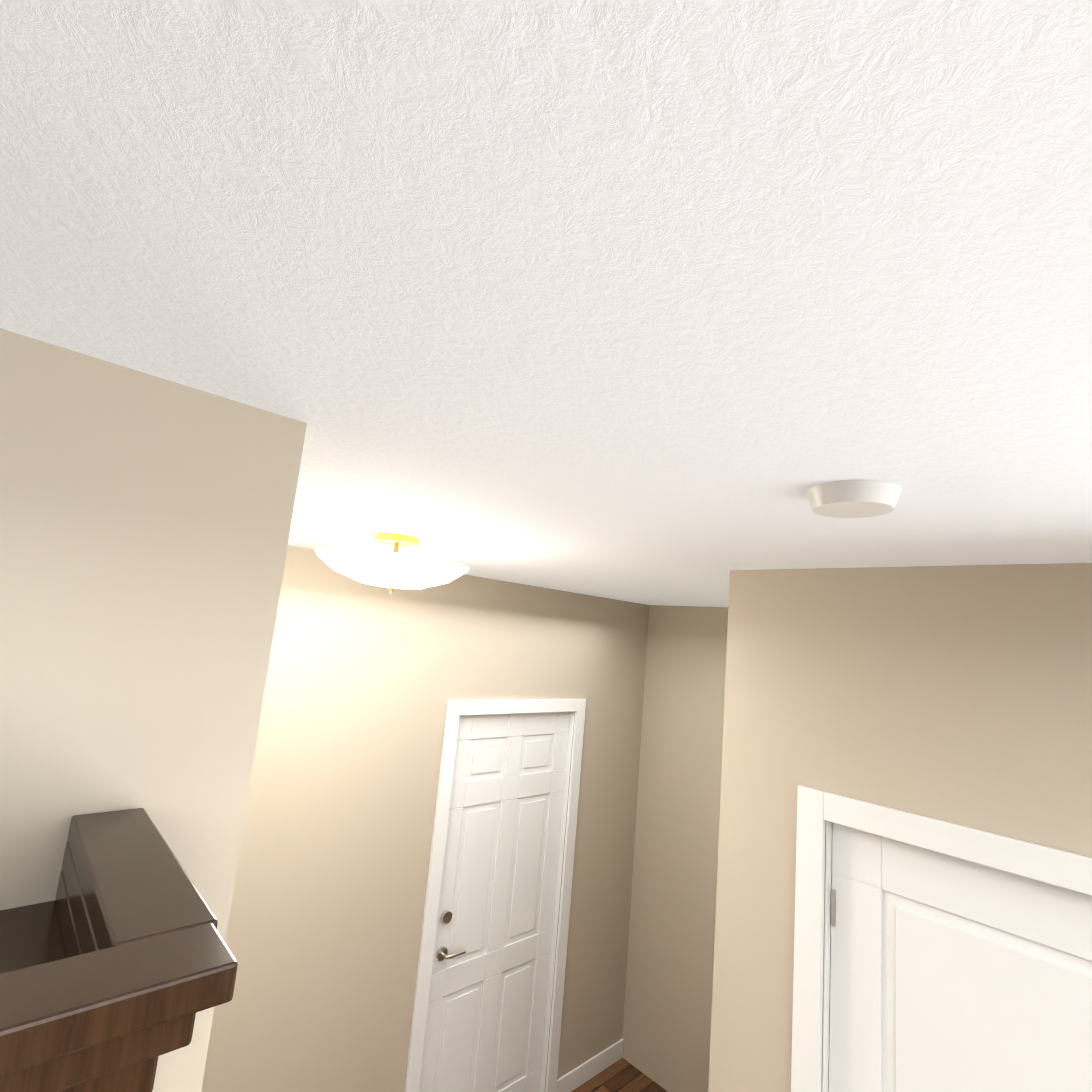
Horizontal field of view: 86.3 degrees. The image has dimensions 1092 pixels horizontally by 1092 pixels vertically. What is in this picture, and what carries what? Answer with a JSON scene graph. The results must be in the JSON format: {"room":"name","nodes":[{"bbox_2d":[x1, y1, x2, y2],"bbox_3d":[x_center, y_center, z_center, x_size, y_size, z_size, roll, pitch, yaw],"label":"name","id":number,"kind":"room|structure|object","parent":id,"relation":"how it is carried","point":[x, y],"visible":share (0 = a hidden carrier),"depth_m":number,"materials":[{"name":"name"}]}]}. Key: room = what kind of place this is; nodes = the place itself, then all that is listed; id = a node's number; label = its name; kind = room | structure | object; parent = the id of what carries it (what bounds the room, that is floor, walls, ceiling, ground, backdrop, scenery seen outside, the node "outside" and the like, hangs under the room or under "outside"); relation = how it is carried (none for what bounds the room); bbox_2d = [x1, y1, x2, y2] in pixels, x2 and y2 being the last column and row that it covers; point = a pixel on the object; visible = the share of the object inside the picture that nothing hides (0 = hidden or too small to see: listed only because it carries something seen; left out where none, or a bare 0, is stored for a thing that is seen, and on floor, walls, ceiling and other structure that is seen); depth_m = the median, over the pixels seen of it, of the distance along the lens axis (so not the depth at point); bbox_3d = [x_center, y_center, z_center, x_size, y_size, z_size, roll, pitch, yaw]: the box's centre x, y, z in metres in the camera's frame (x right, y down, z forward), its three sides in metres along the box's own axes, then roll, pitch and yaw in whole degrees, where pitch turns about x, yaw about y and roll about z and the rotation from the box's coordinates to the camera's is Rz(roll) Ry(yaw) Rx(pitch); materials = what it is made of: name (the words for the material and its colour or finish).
{"room":"entrance hallway","nodes":[
{"label":"entrance hallway","id":0,"kind":"room"},
{"bbox_2d":[0,328,306,1091],"bbox_3d":[-1.624,0.925,-0.410,3.130,2.750,0.120,13,-12,-42],"label":"wall","id":1,"kind":"structure","parent":0,"point":[145,522],"depth_m":0.66,"materials":[{"name":"beige paint"}]},
{"bbox_2d":[0,808,237,1091],"bbox_3d":[-0.590,0.644,0.242,0.634,0.842,0.368,13,-12,-42],"label":"upper cabinet","id":2,"kind":"object","parent":1,"relation":"attached to","point":[118,966],"visible":1,"depth_m":0.37,"materials":[{"name":"brown wood"}]},
{"bbox_2d":[201,545,648,1091],"bbox_3d":[-0.522,1.508,2.753,3.140,2.750,0.120,13,-12,-42],"label":"wall","id":3,"kind":"structure","parent":0,"point":[364,683],"depth_m":2.50,"materials":[{"name":"beige paint"}]},
{"bbox_2d":[419,712,569,1091],"bbox_3d":[-0.234,1.884,2.945,0.810,2.017,0.098,13,-12,-42],"label":"door leaf","id":4,"kind":"structure","parent":3,"relation":"in","point":[486,1019],"depth_m":2.95,"materials":[{"name":"white paint"}]},
{"bbox_2d":[404,699,585,1091],"bbox_3d":[-0.244,1.847,2.965,0.960,2.095,0.118,13,-12,-42],"label":"door frame","id":5,"kind":"structure","parent":3,"relation":"attached to","point":[456,710],"depth_m":3.06,"materials":[{"name":"white paint"}]},
{"bbox_2d":[556,1038,623,1091],"bbox_3d":[0.254,2.956,3.294,0.568,0.100,0.012,13,-12,-42],"label":"baseboard","id":6,"kind":"structure","parent":3,"relation":"attached to","point":[581,1074],"depth_m":3.27,"materials":[{"name":"white paint"}]},
{"bbox_2d":[0,0,1091,606],"bbox_3d":[1.230,-0.318,-0.922,6.150,0.050,8.040,13,-12,-42],"label":"ceiling","id":7,"kind":"structure","parent":0,"point":[668,302],"depth_m":0.41,"materials":[{"name":"white paint"}]},
{"bbox_2d":[315,533,468,592],"bbox_3d":[-0.467,0.058,1.788,0.460,0.174,0.460,13,-12,-42],"label":"hall light","id":8,"kind":"object","parent":7,"relation":"attached to","point":[390,571],"visible":1,"depth_m":1.65,"materials":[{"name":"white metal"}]},
{"bbox_2d":[806,480,901,517],"bbox_3d":[0.467,-0.069,0.889,0.130,0.029,0.130,13,-12,-42],"label":"smoke detector","id":9,"kind":"object","parent":7,"relation":"in","point":[854,499],"visible":1,"depth_m":0.85,"materials":[{"name":"white paint"}]},
{"bbox_2d":[572,1058,667,1091],"bbox_3d":[0.984,2.414,-1.340,6.150,0.100,8.040,13,-12,-42],"label":"floor","id":10,"kind":"structure","parent":0,"point":[622,1075],"depth_m":3.28,"materials":[{"name":"brown wood"}]},
{"bbox_2d":[622,605,727,1091],"bbox_3d":[1.094,1.724,3.210,0.120,2.750,1.650,13,-12,-42],"label":"wall","id":11,"kind":"structure","parent":0,"point":[666,1035],"depth_m":3.43,"materials":[{"name":"beige paint"}]},
{"bbox_2d":[708,563,1091,1091],"bbox_3d":[2.747,1.282,-0.652,0.120,2.750,6.510,13,-12,-42],"label":"wall","id":12,"kind":"structure","parent":0,"point":[961,695],"depth_m":1.52,"materials":[{"name":"beige paint"}]},
{"bbox_2d":[791,785,1091,1091],"bbox_3d":[0.984,1.676,1.120,0.118,2.095,1.000,13,-12,-42],"label":"door frame","id":13,"kind":"structure","parent":12,"relation":"attached to","point":[816,808],"depth_m":1.48,"materials":[{"name":"white paint"}]},
{"bbox_2d":[829,822,1091,1091],"bbox_3d":[0.966,1.710,1.101,0.098,2.017,0.850,13,-12,-42],"label":"door leaf","id":14,"kind":"structure","parent":12,"relation":"in","point":[948,973],"depth_m":1.34,"materials":[{"name":"white paint"}]}
]}

